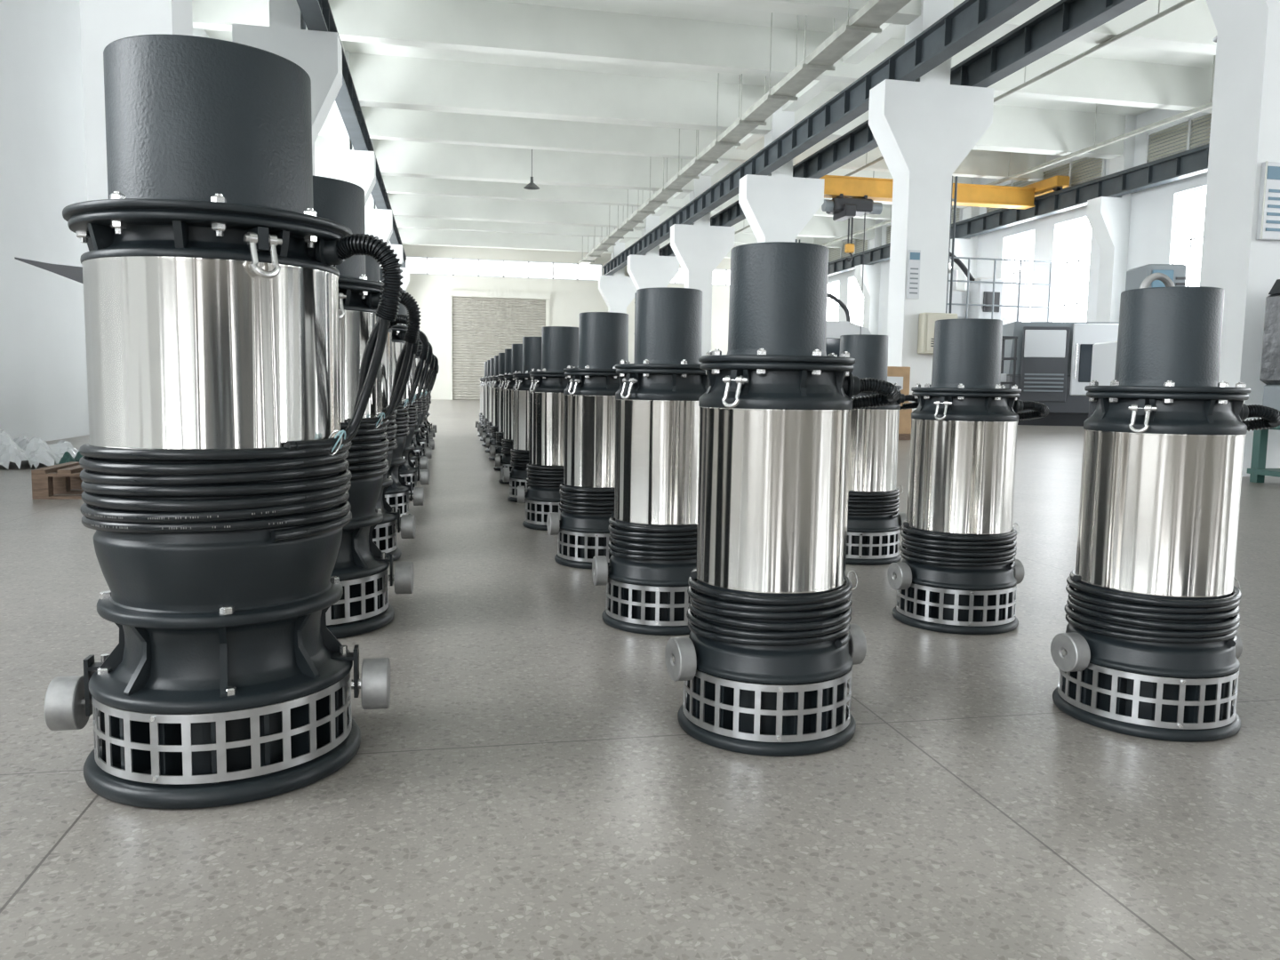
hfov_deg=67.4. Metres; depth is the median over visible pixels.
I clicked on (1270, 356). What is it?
machine
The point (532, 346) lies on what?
pump
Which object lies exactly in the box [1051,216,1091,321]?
window
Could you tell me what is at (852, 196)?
crane
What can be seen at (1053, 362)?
cnc lathe
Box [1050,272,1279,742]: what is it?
pump
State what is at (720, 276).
window
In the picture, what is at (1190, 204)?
window
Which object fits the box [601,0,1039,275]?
beam
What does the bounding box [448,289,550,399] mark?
door
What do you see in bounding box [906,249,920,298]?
notice board
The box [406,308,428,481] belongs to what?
pump
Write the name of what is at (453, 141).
ceiling
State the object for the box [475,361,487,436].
pump
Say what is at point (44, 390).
wall
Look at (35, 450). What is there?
plastic wrap
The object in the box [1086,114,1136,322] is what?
wall column
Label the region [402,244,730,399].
wall
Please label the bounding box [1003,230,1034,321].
window
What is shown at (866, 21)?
cable tray
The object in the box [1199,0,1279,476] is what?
column
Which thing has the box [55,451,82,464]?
tarp
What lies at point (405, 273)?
column
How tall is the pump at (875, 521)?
1.308 m
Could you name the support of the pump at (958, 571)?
on the floor
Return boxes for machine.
[825,293,871,356]
[1088,264,1186,417]
[1246,279,1279,482]
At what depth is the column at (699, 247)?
37.91 m
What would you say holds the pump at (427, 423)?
on the floor
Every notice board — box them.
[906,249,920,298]
[1256,160,1279,240]
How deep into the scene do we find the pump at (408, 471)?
8.17 m
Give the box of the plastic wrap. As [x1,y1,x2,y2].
[0,427,78,469]
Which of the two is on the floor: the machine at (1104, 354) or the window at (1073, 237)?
the machine at (1104, 354)
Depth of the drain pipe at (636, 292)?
47.01 m
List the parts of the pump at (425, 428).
casing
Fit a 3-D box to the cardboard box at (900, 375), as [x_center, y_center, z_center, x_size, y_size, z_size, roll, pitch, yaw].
[4.886,-1.555,19.350,1.100,1.450,0.900,0,6,-11]
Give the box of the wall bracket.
[14,256,83,283]
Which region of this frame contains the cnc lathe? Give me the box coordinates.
[1001,321,1119,426]
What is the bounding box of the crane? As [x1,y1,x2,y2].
[819,175,1069,334]
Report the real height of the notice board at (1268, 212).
0.900 m
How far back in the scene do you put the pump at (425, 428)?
15.40 m
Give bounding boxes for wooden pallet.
[31,461,84,499]
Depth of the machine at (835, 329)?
36.56 m
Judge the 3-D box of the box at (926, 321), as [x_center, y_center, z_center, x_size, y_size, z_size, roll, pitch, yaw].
[6.263,-3.074,20.196,0.750,0.850,0.325,0,6,-11]
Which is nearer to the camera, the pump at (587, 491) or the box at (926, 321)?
the pump at (587, 491)
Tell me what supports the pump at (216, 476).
on the floor
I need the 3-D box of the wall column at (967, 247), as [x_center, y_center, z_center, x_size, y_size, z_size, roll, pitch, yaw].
[13.493,-7.763,40.625,1.100,9.900,0.700,0,6,-11]
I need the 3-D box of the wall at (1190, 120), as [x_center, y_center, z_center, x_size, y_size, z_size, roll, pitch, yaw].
[16.782,-10.027,26.911,0.100,1.200,7.200,0,6,-11]
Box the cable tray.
[578,0,911,264]
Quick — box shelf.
[1000,336,1017,385]
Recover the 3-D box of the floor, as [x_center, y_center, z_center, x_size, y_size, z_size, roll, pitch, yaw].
[3.204,-1.222,24.118,28.500,0.200,68.600,0,6,-11]
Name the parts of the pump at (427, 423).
casing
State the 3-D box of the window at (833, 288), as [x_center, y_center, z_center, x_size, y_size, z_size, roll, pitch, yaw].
[11.148,-9.165,55.491,0.060,4.500,2.100,0,6,-11]
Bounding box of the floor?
[0,399,1279,959]
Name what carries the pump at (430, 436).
on the floor
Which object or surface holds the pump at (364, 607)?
on the floor
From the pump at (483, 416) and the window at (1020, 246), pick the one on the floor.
the pump at (483, 416)
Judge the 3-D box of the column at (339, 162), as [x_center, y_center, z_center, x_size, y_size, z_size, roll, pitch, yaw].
[-8.325,-6.747,26.847,1.800,9.900,0.760,0,6,-11]
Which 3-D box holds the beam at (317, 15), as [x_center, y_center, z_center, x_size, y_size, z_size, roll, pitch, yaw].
[-6.641,-8.900,21.330,0.340,0.720,68.000,0,6,-11]
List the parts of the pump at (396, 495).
casing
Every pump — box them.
[43,34,403,808]
[312,175,421,639]
[365,255,419,561]
[379,267,429,524]
[398,289,432,500]
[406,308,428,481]
[411,350,435,469]
[416,324,438,456]
[421,368,432,446]
[422,364,438,437]
[424,364,438,433]
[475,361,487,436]
[477,360,489,440]
[479,358,494,446]
[481,355,498,452]
[485,352,504,460]
[489,348,511,471]
[495,344,522,484]
[502,336,541,503]
[517,326,578,530]
[546,312,628,569]
[592,287,709,635]
[664,241,900,756]
[839,334,918,565]
[887,318,1049,634]
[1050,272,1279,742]
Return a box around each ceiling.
[192,0,1217,258]
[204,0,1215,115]
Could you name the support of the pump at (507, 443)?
on the floor
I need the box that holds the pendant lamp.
[523,149,539,189]
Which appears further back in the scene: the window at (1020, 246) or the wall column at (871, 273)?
the wall column at (871, 273)
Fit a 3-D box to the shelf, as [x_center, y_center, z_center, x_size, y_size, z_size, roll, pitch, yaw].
[10.049,-2.865,27.807,1.400,2.560,0.700,0,6,-11]
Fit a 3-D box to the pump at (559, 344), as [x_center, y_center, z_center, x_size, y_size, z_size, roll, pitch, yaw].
[-0.533,-0.366,6.725,0.580,1.392,0.524,5,7,35]
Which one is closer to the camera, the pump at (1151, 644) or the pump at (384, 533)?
the pump at (1151, 644)
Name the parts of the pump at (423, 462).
casing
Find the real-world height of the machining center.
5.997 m
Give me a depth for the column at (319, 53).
17.39 m
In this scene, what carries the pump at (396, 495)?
on the floor
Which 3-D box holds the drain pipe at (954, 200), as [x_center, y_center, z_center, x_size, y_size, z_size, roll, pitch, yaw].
[6.580,-3.685,20.586,0.210,5.500,0.140,0,6,-11]
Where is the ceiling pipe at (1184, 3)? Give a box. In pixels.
[735,0,1215,246]
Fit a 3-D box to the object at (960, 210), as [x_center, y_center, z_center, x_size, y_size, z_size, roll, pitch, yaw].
[13.126,-11.854,44.852,0.100,1.200,7.200,0,6,-11]
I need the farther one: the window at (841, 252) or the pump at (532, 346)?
the window at (841, 252)
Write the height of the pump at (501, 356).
1.392 m
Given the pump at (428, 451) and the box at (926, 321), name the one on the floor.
the pump at (428, 451)
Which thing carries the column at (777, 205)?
on the floor
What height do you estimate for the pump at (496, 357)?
1.392 m
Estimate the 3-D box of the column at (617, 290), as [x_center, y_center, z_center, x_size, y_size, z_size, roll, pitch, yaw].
[-1.212,-9.541,56.319,2.450,9.900,0.760,0,6,-11]
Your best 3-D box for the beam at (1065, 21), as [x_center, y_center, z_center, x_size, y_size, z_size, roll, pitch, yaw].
[6.265,-8.956,23.954,0.340,0.720,68.000,0,6,-11]
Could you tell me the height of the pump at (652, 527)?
1.392 m
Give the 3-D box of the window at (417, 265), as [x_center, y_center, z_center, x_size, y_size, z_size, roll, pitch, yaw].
[-7.904,-12.246,55.675,11.600,1.000,0.080,0,6,-11]
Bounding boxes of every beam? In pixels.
[296,0,407,267]
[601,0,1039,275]
[659,0,1146,255]
[827,143,1209,276]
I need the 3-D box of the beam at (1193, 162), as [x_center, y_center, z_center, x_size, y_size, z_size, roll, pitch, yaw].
[16.260,-9.000,25.986,0.340,0.720,68.000,0,6,-11]
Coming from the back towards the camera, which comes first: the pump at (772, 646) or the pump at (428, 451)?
the pump at (428, 451)
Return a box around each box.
[887,366,911,439]
[917,312,957,354]
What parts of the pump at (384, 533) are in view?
casing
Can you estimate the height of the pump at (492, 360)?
1.392 m
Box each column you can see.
[79,0,192,200]
[232,0,342,175]
[314,50,375,206]
[364,138,392,242]
[376,192,402,268]
[389,240,409,290]
[598,240,637,313]
[627,214,679,289]
[670,171,735,355]
[738,106,824,242]
[854,219,882,335]
[868,0,994,411]
[949,177,981,290]
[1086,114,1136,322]
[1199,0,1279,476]
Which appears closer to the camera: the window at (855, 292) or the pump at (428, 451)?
the pump at (428, 451)
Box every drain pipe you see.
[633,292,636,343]
[945,176,957,313]
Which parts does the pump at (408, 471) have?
casing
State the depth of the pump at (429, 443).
12.52 m
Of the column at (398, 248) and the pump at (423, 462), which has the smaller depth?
the pump at (423, 462)
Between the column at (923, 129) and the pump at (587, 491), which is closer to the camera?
the pump at (587, 491)
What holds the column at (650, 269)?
on the floor
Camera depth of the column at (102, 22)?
8.63 m
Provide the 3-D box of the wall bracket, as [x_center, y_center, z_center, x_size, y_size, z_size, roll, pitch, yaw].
[-5.348,-1.896,8.794,0.620,0.240,0.150,0,6,-11]
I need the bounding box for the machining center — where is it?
[946,251,1052,325]
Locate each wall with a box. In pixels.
[0,0,209,441]
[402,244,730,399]
[827,108,1211,335]
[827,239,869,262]
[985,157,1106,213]
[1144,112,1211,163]
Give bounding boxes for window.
[406,256,602,280]
[669,267,730,286]
[826,280,839,320]
[848,276,863,326]
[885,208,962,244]
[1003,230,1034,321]
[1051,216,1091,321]
[1172,185,1206,286]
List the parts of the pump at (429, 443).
casing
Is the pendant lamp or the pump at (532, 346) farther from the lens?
the pendant lamp
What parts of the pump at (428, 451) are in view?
casing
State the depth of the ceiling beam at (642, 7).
25.67 m
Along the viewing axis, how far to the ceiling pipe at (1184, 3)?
26.21 m
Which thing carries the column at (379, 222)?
on the floor
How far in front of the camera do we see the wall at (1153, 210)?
33.15 m
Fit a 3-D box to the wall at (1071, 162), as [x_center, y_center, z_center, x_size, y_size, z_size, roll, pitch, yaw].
[14.954,-10.941,35.882,0.100,1.200,7.200,0,6,-11]
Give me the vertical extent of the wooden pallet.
0.240 m
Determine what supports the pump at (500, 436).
on the floor

